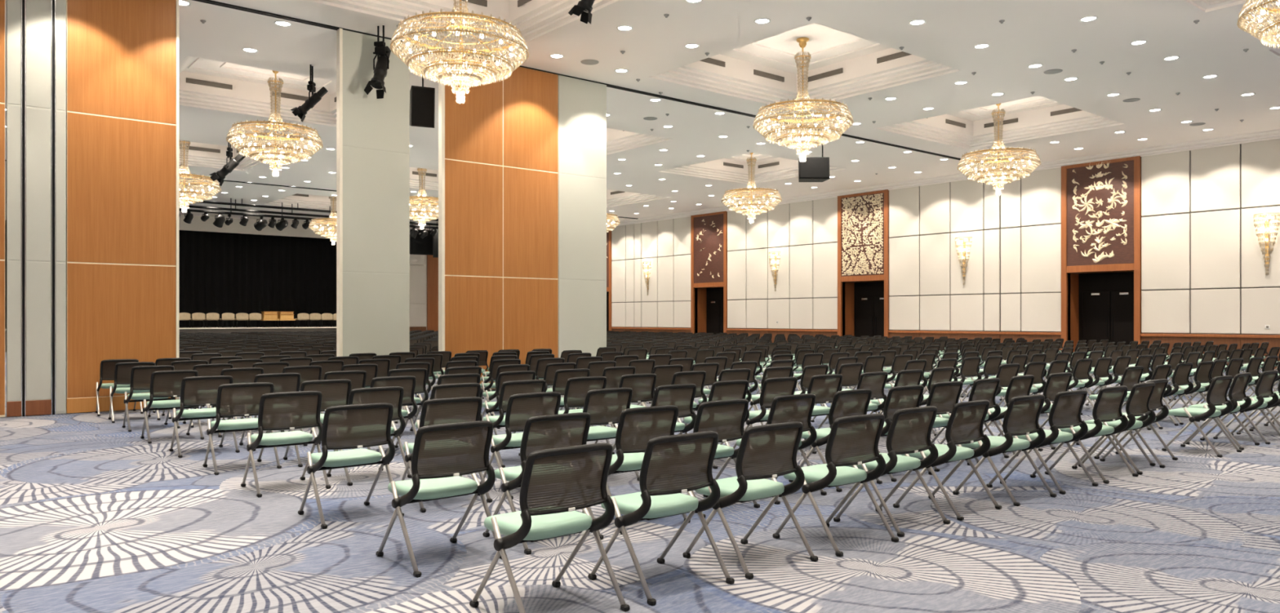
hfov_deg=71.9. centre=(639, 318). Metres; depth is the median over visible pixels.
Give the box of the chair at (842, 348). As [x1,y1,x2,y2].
[838,345,853,352]
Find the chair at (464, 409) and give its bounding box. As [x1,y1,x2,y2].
[397,396,492,512]
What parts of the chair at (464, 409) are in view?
leg, seat, leg, frame, leg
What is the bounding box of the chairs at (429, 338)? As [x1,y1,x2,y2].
[178,329,1269,375]
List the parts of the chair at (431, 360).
frame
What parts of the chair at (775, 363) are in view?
frame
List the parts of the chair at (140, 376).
leg, leg, rail, seat, under frame, frame, leg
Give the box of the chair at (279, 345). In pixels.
[273,343,293,347]
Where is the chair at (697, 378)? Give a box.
[651,370,706,434]
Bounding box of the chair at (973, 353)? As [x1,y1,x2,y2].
[952,351,979,396]
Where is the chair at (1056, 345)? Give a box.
[1046,343,1060,371]
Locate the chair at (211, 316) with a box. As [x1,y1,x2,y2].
[204,312,219,327]
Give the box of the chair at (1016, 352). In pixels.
[1006,349,1021,364]
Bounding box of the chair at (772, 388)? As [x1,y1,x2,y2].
[733,377,805,455]
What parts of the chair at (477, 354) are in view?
frame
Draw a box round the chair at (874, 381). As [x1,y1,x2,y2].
[830,371,888,413]
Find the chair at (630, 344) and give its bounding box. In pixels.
[627,343,643,348]
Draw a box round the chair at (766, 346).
[740,344,769,379]
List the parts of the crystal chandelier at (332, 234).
stem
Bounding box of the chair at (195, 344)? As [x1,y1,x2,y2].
[192,343,213,346]
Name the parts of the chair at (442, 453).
leg, leg, seat, under frame, frame, rail, leg, leg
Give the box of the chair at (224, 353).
[216,350,244,356]
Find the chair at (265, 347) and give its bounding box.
[256,345,279,349]
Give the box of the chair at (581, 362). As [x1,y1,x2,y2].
[575,356,602,408]
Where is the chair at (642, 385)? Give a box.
[595,373,656,443]
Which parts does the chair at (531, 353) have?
frame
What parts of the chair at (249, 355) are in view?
frame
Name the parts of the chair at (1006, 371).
seat, frame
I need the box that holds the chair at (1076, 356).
[1065,351,1088,394]
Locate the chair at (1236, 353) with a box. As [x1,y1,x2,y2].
[1222,349,1242,375]
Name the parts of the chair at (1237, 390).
leg, seat, leg, leg, frame, leg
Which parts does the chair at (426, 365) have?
frame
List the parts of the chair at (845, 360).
frame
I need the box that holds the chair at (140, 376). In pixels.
[121,364,180,431]
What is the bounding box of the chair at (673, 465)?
[587,431,734,605]
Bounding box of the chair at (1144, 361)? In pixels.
[1112,355,1152,382]
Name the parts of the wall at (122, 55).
board, board, board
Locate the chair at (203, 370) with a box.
[182,363,236,427]
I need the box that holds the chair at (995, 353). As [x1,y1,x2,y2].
[964,350,1003,392]
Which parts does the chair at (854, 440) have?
leg, leg, seat, under frame, leg, frame, rail, leg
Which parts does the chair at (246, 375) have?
frame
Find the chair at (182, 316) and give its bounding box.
[178,312,190,328]
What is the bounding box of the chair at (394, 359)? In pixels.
[372,355,400,369]
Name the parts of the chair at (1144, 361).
seat, frame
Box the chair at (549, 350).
[532,348,551,379]
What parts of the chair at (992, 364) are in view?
seat, frame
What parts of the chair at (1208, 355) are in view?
frame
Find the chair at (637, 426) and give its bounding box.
[582,404,690,534]
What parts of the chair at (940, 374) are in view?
frame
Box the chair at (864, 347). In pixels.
[860,344,873,369]
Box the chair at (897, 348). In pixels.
[887,346,901,383]
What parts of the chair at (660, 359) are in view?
frame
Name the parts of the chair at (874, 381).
seat, frame, rail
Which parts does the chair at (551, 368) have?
seat, frame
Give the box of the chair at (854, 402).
[788,388,882,492]
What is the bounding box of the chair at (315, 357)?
[306,354,335,360]
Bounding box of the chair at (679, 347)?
[675,345,692,350]
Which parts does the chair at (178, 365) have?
frame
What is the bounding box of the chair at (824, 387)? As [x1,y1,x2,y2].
[807,373,842,453]
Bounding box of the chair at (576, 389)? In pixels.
[558,376,614,454]
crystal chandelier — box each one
[178,140,221,213]
[226,70,323,176]
[308,196,336,244]
[390,0,528,103]
[409,168,438,229]
[606,213,620,232]
[721,152,782,223]
[752,37,853,162]
[956,103,1040,195]
[1236,0,1279,48]
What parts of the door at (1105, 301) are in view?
frame, frame, frame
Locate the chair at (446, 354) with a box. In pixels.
[414,351,451,394]
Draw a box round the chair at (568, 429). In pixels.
[483,412,604,554]
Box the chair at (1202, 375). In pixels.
[1168,360,1221,420]
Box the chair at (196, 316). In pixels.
[190,312,204,328]
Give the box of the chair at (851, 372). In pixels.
[810,363,862,422]
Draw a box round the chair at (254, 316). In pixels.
[246,312,261,327]
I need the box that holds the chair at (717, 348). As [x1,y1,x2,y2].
[694,346,724,363]
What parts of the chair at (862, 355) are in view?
frame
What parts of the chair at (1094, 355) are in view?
frame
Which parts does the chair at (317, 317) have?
backrest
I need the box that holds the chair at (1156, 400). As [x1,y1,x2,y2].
[1093,378,1177,466]
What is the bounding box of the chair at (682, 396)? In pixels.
[651,383,696,434]
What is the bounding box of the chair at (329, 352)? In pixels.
[320,350,336,356]
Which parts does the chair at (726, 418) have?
frame, leg, seat, rail, leg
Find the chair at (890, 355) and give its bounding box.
[862,350,896,383]
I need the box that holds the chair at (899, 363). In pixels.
[885,354,912,390]
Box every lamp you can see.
[182,211,193,223]
[200,213,208,222]
[209,142,245,186]
[213,213,225,227]
[224,214,233,225]
[239,215,248,226]
[253,216,267,231]
[267,217,275,227]
[275,217,288,231]
[290,64,328,122]
[290,218,298,228]
[302,219,310,229]
[364,25,391,98]
[409,227,417,238]
[418,227,427,238]
[430,228,436,235]
[568,0,595,24]
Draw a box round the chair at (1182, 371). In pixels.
[1155,362,1199,424]
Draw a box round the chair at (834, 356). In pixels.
[826,351,849,374]
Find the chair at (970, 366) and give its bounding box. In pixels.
[951,356,981,402]
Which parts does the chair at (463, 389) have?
frame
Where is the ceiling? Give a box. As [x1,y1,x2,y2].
[4,0,1279,230]
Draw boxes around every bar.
[178,198,336,221]
[178,199,438,226]
[196,199,438,221]
[409,225,438,229]
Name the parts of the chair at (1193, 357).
frame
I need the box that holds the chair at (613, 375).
[602,366,635,426]
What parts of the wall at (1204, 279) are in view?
wall panel, wall panel, wall panel, wainscot panel, wall panel, wall panel, wall panel, wainscot panel, wall panel, wall panel, wall panel, wainscot panel, wall panel, wall panel, wall panel, wainscot panel, dado rail, wall panel, wall panel, wall panel, wainscot panel, wall panel, wall panel, wall panel, wainscot panel, wall panel, wall panel, wall panel, wainscot panel, wall panel, wall panel, wall panel, wainscot panel, wainscot panel, wall panel, wall panel, wall panel, dado rail, wall panel, wall panel, wall panel, wainscot panel, wall panel, wall panel, wall panel, wainscot panel, wall panel, wall panel, wall panel, wainscot panel, wall panel, wall panel, wall panel, wainscot panel, wall panel, wall panel, wall panel, wainscot panel, dado rail, wall panel, wall panel, wall panel, wainscot panel, wall panel, wall panel, wall panel, wainscot panel, wall panel, wall panel, wall panel, wainscot panel, wall panel, wall panel, wall panel, wainscot panel, dado rail, wall panel, wall panel, wall panel, wainscot panel, wainscot panel, wall panel, wall panel, wall panel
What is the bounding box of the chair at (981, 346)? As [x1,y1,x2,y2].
[977,343,993,375]
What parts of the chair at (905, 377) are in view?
seat, frame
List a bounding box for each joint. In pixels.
[21,0,26,416]
[51,0,55,414]
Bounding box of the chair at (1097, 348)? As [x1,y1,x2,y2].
[1089,346,1104,377]
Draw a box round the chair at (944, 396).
[926,381,969,471]
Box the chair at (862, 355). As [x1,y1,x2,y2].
[851,351,872,389]
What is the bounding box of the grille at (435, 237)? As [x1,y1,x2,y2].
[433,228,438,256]
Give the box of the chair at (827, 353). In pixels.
[822,348,838,371]
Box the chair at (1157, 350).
[1131,346,1164,368]
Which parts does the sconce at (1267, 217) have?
plate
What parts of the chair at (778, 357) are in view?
seat, frame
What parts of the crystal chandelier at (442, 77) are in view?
stem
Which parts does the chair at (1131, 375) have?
seat, frame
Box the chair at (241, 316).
[233,312,248,327]
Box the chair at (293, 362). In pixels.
[280,357,312,366]
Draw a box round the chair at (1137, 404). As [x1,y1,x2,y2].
[1078,382,1165,474]
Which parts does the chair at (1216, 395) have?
leg, seat, leg, leg, frame, rail, leg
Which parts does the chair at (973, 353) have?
frame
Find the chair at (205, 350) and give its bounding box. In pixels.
[200,348,226,353]
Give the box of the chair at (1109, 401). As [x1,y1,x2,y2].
[1044,385,1138,484]
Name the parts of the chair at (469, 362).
frame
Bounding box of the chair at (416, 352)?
[409,348,418,357]
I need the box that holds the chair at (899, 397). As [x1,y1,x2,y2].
[878,385,932,481]
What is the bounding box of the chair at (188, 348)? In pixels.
[183,346,208,351]
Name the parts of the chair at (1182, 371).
seat, frame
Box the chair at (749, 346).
[739,343,760,374]
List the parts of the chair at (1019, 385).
leg, seat, leg, frame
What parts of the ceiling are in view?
coffer moulding, coffer moulding, coffer moulding, coffer moulding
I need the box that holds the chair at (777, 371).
[745,366,792,425]
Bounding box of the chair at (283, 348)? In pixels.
[276,346,299,351]
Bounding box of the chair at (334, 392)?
[283,378,355,466]
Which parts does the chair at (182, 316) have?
backrest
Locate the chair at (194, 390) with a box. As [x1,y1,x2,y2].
[168,375,239,457]
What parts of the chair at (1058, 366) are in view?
seat, frame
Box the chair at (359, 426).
[297,402,404,528]
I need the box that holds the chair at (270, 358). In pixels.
[259,355,291,362]
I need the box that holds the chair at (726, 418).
[691,399,759,517]
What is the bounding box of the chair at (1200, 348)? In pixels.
[1182,345,1204,364]
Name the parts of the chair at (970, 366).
seat, frame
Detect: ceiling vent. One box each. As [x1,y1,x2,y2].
[186,77,232,89]
[188,146,220,153]
[272,91,308,101]
[291,193,308,196]
[412,171,436,177]
[462,0,487,7]
[517,0,532,7]
[610,191,624,195]
[699,57,724,66]
[723,162,743,168]
[753,69,784,82]
[758,161,779,168]
[807,67,843,82]
[876,51,911,63]
[945,119,965,128]
[983,118,1017,128]
[1050,107,1082,115]
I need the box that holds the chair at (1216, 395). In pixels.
[1161,375,1241,457]
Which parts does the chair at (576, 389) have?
seat, rail, frame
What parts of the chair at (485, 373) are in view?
frame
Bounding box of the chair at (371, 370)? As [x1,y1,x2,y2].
[341,364,377,386]
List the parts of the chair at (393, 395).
leg, frame, leg, seat, leg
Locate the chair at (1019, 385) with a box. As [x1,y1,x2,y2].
[967,374,1043,456]
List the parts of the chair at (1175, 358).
frame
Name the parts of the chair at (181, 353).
frame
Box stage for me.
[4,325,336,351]
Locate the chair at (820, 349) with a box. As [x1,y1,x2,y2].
[816,345,831,371]
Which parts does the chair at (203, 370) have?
frame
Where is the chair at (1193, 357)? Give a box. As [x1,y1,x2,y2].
[1169,351,1204,397]
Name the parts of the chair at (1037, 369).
seat, frame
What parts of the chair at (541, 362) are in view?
frame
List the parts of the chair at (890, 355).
seat, frame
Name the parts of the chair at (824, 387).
under frame, seat, leg, rail, frame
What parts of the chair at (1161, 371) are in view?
frame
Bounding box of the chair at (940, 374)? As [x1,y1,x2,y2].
[919,367,954,435]
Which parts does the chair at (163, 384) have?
leg, leg, seat, rail, under frame, frame, leg, leg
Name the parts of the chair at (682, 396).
frame, seat, rail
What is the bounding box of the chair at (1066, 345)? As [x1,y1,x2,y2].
[1062,343,1073,355]
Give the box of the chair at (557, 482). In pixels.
[469,442,630,612]
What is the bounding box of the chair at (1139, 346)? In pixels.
[1128,344,1146,364]
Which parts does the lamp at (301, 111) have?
barn door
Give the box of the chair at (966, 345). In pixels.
[956,343,977,376]
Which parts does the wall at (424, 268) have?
wall panel, wall panel, wall panel, wainscot panel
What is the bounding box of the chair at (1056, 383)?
[1038,372,1079,449]
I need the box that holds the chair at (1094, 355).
[1078,350,1104,395]
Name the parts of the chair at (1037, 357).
frame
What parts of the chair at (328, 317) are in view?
backrest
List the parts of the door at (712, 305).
frame, frame, frame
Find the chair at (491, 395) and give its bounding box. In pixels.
[481,364,529,428]
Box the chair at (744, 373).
[697,368,752,426]
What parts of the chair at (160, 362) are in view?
frame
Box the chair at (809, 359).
[792,353,823,391]
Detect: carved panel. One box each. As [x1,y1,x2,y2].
[606,231,608,287]
[693,213,723,283]
[841,192,884,276]
[1066,160,1133,266]
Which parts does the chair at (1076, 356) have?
frame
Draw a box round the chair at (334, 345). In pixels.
[324,344,336,350]
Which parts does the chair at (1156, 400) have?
leg, leg, seat, leg, rail, frame, leg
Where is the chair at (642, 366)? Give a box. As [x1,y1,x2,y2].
[628,359,655,404]
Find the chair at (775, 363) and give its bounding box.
[751,360,794,409]
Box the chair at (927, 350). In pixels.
[920,348,937,389]
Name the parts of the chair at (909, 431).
leg, leg, seat, under frame, leg, frame, rail, leg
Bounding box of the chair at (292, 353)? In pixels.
[279,351,306,391]
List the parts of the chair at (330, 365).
frame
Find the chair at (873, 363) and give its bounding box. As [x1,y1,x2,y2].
[852,355,885,389]
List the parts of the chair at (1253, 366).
frame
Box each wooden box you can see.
[261,311,277,314]
[261,314,277,319]
[277,311,293,314]
[277,314,293,319]
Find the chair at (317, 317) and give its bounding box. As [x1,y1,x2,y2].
[306,313,320,327]
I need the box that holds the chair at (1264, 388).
[1213,370,1279,444]
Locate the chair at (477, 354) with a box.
[454,352,484,399]
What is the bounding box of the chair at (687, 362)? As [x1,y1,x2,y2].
[649,357,694,406]
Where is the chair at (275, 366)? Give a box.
[240,361,289,418]
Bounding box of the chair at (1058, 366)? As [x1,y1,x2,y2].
[1031,360,1068,403]
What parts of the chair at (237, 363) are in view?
frame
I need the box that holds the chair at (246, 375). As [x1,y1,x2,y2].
[210,367,269,437]
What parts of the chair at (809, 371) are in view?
seat, frame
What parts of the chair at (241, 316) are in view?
backrest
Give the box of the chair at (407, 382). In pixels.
[351,375,417,449]
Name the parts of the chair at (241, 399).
leg, leg, seat, under frame, rail, frame, leg, leg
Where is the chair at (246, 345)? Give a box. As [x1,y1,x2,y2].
[240,344,262,347]
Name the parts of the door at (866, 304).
frame, frame, frame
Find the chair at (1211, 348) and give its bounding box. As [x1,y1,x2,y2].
[1198,344,1217,361]
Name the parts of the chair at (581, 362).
frame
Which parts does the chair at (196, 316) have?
seat, backrest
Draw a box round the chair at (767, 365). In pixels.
[757,346,788,382]
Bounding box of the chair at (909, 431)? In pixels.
[833,405,950,537]
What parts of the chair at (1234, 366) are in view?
frame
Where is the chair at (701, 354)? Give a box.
[694,349,714,364]
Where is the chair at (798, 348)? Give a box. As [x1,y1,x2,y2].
[793,346,811,382]
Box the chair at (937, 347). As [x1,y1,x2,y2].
[926,345,939,372]
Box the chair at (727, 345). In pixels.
[721,343,736,350]
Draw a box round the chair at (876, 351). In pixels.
[868,346,883,355]
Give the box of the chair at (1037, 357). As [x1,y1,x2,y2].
[1017,353,1047,394]
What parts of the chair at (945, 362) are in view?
frame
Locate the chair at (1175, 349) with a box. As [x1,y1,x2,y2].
[1150,346,1182,380]
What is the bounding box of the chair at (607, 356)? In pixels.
[600,351,622,360]
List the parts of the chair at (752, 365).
frame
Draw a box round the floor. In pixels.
[0,351,1279,612]
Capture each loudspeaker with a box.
[409,76,435,128]
[409,224,432,255]
[432,222,438,257]
[798,121,830,182]
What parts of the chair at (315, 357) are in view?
frame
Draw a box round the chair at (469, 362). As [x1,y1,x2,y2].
[435,360,477,385]
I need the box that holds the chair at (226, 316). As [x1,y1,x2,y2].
[219,312,234,327]
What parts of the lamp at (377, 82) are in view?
barn door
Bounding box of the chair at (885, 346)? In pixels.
[876,343,892,375]
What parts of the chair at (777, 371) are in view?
seat, leg, frame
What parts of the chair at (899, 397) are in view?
frame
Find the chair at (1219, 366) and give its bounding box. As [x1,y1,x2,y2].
[1186,359,1231,413]
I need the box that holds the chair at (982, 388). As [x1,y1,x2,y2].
[936,377,1008,462]
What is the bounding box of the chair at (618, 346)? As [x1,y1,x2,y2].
[606,343,622,351]
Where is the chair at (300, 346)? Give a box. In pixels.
[292,345,313,348]
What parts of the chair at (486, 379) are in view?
seat, frame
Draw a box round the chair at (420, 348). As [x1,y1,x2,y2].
[409,346,424,354]
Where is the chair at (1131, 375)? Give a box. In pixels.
[1088,365,1151,432]
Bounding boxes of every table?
[260,319,279,327]
[276,319,295,327]
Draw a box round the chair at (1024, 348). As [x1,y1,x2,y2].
[1001,345,1027,361]
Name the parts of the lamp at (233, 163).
barn door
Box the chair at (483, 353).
[466,350,488,382]
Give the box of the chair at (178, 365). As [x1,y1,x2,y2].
[161,360,211,418]
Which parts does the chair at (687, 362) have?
frame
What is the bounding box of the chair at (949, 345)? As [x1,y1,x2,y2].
[934,344,959,363]
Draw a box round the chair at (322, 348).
[311,346,333,351]
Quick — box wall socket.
[1265,324,1270,328]
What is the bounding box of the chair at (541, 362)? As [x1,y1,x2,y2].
[535,357,569,409]
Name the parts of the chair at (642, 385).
frame, seat, rail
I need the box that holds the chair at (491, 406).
[482,370,535,435]
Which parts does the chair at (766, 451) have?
leg, leg, seat, under frame, leg, frame, rail, leg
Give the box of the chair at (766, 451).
[682,421,817,579]
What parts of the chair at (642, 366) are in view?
frame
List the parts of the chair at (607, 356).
frame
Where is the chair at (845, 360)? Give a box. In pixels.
[814,356,857,405]
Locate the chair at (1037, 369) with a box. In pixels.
[1003,361,1048,417]
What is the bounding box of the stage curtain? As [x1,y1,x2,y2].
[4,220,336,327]
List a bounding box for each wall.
[0,0,178,417]
[4,203,438,331]
[336,28,606,389]
[611,138,1279,369]
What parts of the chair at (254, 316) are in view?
backrest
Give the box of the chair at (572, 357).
[566,352,591,363]
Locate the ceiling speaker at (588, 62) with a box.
[581,59,599,65]
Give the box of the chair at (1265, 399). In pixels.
[1236,381,1279,434]
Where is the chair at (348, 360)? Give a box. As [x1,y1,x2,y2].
[327,355,358,364]
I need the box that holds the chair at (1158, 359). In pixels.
[1139,353,1171,400]
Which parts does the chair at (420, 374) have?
frame, leg, seat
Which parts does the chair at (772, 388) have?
leg, seat, frame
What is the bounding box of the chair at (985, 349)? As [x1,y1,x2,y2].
[978,346,996,376]
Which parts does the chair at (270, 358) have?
frame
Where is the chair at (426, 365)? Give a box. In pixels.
[395,361,431,423]
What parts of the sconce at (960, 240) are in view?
plate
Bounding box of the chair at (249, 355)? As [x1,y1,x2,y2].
[235,351,264,359]
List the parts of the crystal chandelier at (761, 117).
stem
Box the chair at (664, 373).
[640,364,688,424]
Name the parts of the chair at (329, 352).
frame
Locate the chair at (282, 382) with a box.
[239,373,307,450]
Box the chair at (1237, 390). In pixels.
[1185,372,1259,449]
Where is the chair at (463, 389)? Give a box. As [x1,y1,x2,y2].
[408,382,482,468]
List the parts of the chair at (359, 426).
leg, leg, seat, under frame, frame, rail, leg, leg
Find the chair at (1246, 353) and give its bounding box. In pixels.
[1225,348,1253,373]
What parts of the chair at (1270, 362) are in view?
frame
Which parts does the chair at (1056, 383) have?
leg, seat, frame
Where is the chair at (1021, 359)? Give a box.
[988,354,1027,400]
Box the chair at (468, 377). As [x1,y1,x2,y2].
[437,373,479,384]
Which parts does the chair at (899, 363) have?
seat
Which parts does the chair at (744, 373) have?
seat, frame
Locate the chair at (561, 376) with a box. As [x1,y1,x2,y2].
[552,368,591,426]
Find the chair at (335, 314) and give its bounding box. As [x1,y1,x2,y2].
[330,313,336,325]
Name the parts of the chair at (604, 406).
under frame, seat, rail, frame, leg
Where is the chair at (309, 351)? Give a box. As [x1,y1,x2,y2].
[296,348,320,355]
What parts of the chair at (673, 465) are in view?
leg, leg, seat, under frame, leg, frame, rail, leg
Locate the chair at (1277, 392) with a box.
[1271,391,1279,424]
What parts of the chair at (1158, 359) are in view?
frame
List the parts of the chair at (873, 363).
frame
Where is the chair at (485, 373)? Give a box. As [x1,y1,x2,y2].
[481,351,516,391]
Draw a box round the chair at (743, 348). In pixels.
[717,345,746,378]
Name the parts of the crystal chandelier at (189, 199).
stem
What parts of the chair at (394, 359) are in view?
frame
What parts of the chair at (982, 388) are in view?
leg, seat, frame, leg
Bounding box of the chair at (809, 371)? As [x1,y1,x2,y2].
[794,364,828,418]
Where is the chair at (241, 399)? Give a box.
[202,382,281,475]
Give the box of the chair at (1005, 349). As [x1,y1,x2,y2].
[983,346,1013,377]
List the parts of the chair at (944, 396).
leg, seat, rail, frame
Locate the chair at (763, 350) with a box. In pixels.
[749,347,766,386]
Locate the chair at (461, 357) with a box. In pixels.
[450,355,478,361]
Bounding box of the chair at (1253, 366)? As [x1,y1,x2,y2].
[1226,356,1262,396]
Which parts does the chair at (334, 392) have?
leg, leg, seat, frame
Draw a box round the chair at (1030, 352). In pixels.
[1018,348,1040,383]
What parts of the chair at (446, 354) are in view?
seat, frame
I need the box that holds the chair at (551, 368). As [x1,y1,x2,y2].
[543,362,576,410]
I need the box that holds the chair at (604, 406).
[582,387,639,480]
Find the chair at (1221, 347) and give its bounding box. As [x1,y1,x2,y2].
[1198,344,1227,372]
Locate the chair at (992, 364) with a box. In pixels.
[960,355,1005,404]
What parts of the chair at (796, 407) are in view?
seat, frame, rail, leg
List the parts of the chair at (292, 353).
frame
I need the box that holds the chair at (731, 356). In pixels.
[703,351,736,386]
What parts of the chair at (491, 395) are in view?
seat, frame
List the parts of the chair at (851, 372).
frame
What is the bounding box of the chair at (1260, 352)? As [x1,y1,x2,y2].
[1242,347,1266,373]
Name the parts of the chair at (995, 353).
frame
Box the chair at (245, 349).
[239,347,263,352]
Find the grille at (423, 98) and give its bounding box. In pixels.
[412,87,434,126]
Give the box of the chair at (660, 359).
[648,354,671,403]
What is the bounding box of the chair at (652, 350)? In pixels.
[648,345,667,355]
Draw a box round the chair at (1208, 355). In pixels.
[1188,351,1215,393]
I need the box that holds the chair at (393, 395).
[326,386,412,485]
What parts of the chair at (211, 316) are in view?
backrest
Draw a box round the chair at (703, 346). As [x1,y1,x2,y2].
[693,344,714,363]
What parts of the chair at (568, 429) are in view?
leg, seat, leg, frame, leg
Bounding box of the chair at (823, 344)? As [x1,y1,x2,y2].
[814,342,830,371]
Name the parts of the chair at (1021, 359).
frame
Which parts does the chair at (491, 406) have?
seat, leg, frame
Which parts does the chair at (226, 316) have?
backrest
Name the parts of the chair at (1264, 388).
leg, leg, seat, leg, leg, frame, rail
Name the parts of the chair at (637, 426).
leg, under frame, seat, rail, frame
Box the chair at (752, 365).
[730,360,758,410]
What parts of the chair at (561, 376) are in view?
seat, frame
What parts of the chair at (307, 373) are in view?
frame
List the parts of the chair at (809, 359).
seat, frame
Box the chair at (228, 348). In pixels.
[222,346,246,350]
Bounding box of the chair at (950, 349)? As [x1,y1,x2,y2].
[928,347,958,380]
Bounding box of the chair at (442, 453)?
[376,420,502,577]
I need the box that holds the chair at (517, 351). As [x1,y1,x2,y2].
[487,349,519,382]
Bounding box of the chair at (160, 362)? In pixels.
[152,357,191,413]
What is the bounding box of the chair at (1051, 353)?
[1025,347,1057,372]
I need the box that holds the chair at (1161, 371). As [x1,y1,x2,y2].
[1127,364,1178,429]
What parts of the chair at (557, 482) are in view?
leg, leg, seat, under frame, frame, rail, leg, leg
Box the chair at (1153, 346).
[1149,343,1159,362]
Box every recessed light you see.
[178,0,191,6]
[241,48,257,53]
[274,21,292,26]
[549,53,564,58]
[614,68,628,73]
[616,25,632,31]
[648,98,661,102]
[662,125,673,128]
[684,0,702,4]
[684,43,699,48]
[714,111,725,115]
[718,135,728,137]
[754,17,770,24]
[853,122,862,125]
[854,141,865,143]
[884,97,897,100]
[908,19,925,26]
[922,106,934,110]
[953,80,968,84]
[973,44,990,48]
[991,93,1004,96]
[1027,63,1043,68]
[1049,141,1060,143]
[1063,77,1078,81]
[1079,16,1097,22]
[1106,93,1119,97]
[1113,131,1125,133]
[1129,40,1147,45]
[1148,108,1161,111]
[1162,56,1179,61]
[1179,120,1192,123]
[1201,75,1217,79]
[1201,128,1213,131]
[1240,93,1255,96]
[1268,106,1279,110]
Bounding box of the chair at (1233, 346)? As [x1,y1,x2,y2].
[1213,343,1237,364]
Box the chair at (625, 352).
[622,346,642,355]
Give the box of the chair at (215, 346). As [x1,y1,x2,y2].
[206,344,228,348]
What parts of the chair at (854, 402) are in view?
leg, seat, leg, frame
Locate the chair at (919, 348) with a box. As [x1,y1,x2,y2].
[896,345,922,373]
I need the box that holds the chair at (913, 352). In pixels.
[883,349,917,383]
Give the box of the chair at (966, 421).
[893,400,1001,520]
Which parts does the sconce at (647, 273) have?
plate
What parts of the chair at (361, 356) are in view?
frame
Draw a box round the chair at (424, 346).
[409,344,426,354]
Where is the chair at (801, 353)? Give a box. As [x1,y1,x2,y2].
[792,349,814,391]
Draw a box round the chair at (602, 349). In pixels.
[595,346,616,356]
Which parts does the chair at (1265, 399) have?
leg, leg, seat, leg, frame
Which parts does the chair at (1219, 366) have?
seat, frame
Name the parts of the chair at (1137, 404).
leg, seat, leg, leg, frame, rail, leg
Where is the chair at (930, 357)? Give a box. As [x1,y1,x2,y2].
[917,353,935,381]
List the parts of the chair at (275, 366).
frame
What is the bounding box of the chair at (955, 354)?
[923,351,964,397]
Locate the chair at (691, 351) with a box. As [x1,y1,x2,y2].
[682,346,699,364]
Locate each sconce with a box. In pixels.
[642,262,651,294]
[768,251,780,290]
[955,236,972,284]
[1253,213,1279,275]
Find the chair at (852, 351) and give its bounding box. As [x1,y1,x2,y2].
[827,347,860,365]
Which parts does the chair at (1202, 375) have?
seat, frame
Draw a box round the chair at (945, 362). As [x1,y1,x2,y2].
[920,358,957,395]
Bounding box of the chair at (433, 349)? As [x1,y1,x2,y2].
[430,347,438,351]
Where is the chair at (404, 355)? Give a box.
[389,351,418,396]
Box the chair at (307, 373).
[280,365,323,431]
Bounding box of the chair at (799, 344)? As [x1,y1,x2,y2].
[792,343,809,373]
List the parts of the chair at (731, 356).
frame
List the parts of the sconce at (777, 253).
plate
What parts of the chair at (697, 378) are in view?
seat, frame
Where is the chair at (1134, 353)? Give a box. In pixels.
[1103,348,1139,387]
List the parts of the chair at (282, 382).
leg, frame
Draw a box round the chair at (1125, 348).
[1100,344,1131,377]
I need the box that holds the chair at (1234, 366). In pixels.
[1200,357,1244,413]
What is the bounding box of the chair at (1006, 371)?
[969,363,1020,426]
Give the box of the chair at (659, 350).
[654,347,673,354]
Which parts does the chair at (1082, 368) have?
seat, frame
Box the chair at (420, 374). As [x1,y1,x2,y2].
[387,368,428,431]
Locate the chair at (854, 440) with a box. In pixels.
[773,413,898,556]
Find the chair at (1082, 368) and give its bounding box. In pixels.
[1052,358,1093,414]
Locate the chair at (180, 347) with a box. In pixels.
[178,345,193,349]
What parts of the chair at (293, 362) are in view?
frame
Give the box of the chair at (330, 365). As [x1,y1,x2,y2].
[309,360,344,379]
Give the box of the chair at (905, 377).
[870,368,924,413]
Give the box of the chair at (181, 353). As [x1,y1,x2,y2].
[178,351,203,358]
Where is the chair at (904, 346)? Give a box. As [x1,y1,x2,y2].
[897,342,909,374]
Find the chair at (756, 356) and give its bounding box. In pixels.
[741,351,762,383]
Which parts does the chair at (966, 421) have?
leg, seat, leg, leg, frame, rail, leg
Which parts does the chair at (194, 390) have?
leg, leg, seat, rail, under frame, frame, leg, leg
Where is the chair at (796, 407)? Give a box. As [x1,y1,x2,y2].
[736,393,826,504]
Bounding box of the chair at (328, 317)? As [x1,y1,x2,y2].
[318,313,333,327]
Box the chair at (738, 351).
[707,348,741,386]
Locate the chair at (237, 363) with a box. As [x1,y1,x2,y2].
[227,359,262,368]
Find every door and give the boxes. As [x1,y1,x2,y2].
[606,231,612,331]
[690,211,727,334]
[837,189,888,337]
[1061,155,1141,358]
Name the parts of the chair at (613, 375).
frame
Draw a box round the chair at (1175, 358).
[1145,352,1188,399]
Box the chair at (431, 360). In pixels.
[402,357,435,410]
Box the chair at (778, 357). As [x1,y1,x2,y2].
[755,354,793,394]
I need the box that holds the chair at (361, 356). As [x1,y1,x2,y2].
[349,352,376,360]
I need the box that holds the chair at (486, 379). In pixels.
[480,355,517,401]
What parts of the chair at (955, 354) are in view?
frame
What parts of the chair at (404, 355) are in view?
frame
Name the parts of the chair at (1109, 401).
leg, seat, leg, leg, frame, rail, leg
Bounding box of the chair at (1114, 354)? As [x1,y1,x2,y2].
[1087,349,1123,389]
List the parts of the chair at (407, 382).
frame, leg, seat, rail, leg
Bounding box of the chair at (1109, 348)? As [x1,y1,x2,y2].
[1085,345,1117,379]
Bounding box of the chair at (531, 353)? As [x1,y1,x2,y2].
[525,351,551,387]
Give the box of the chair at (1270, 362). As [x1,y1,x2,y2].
[1244,355,1278,396]
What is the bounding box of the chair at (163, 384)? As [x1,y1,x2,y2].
[140,369,204,444]
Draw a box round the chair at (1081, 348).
[1067,346,1088,376]
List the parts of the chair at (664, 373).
frame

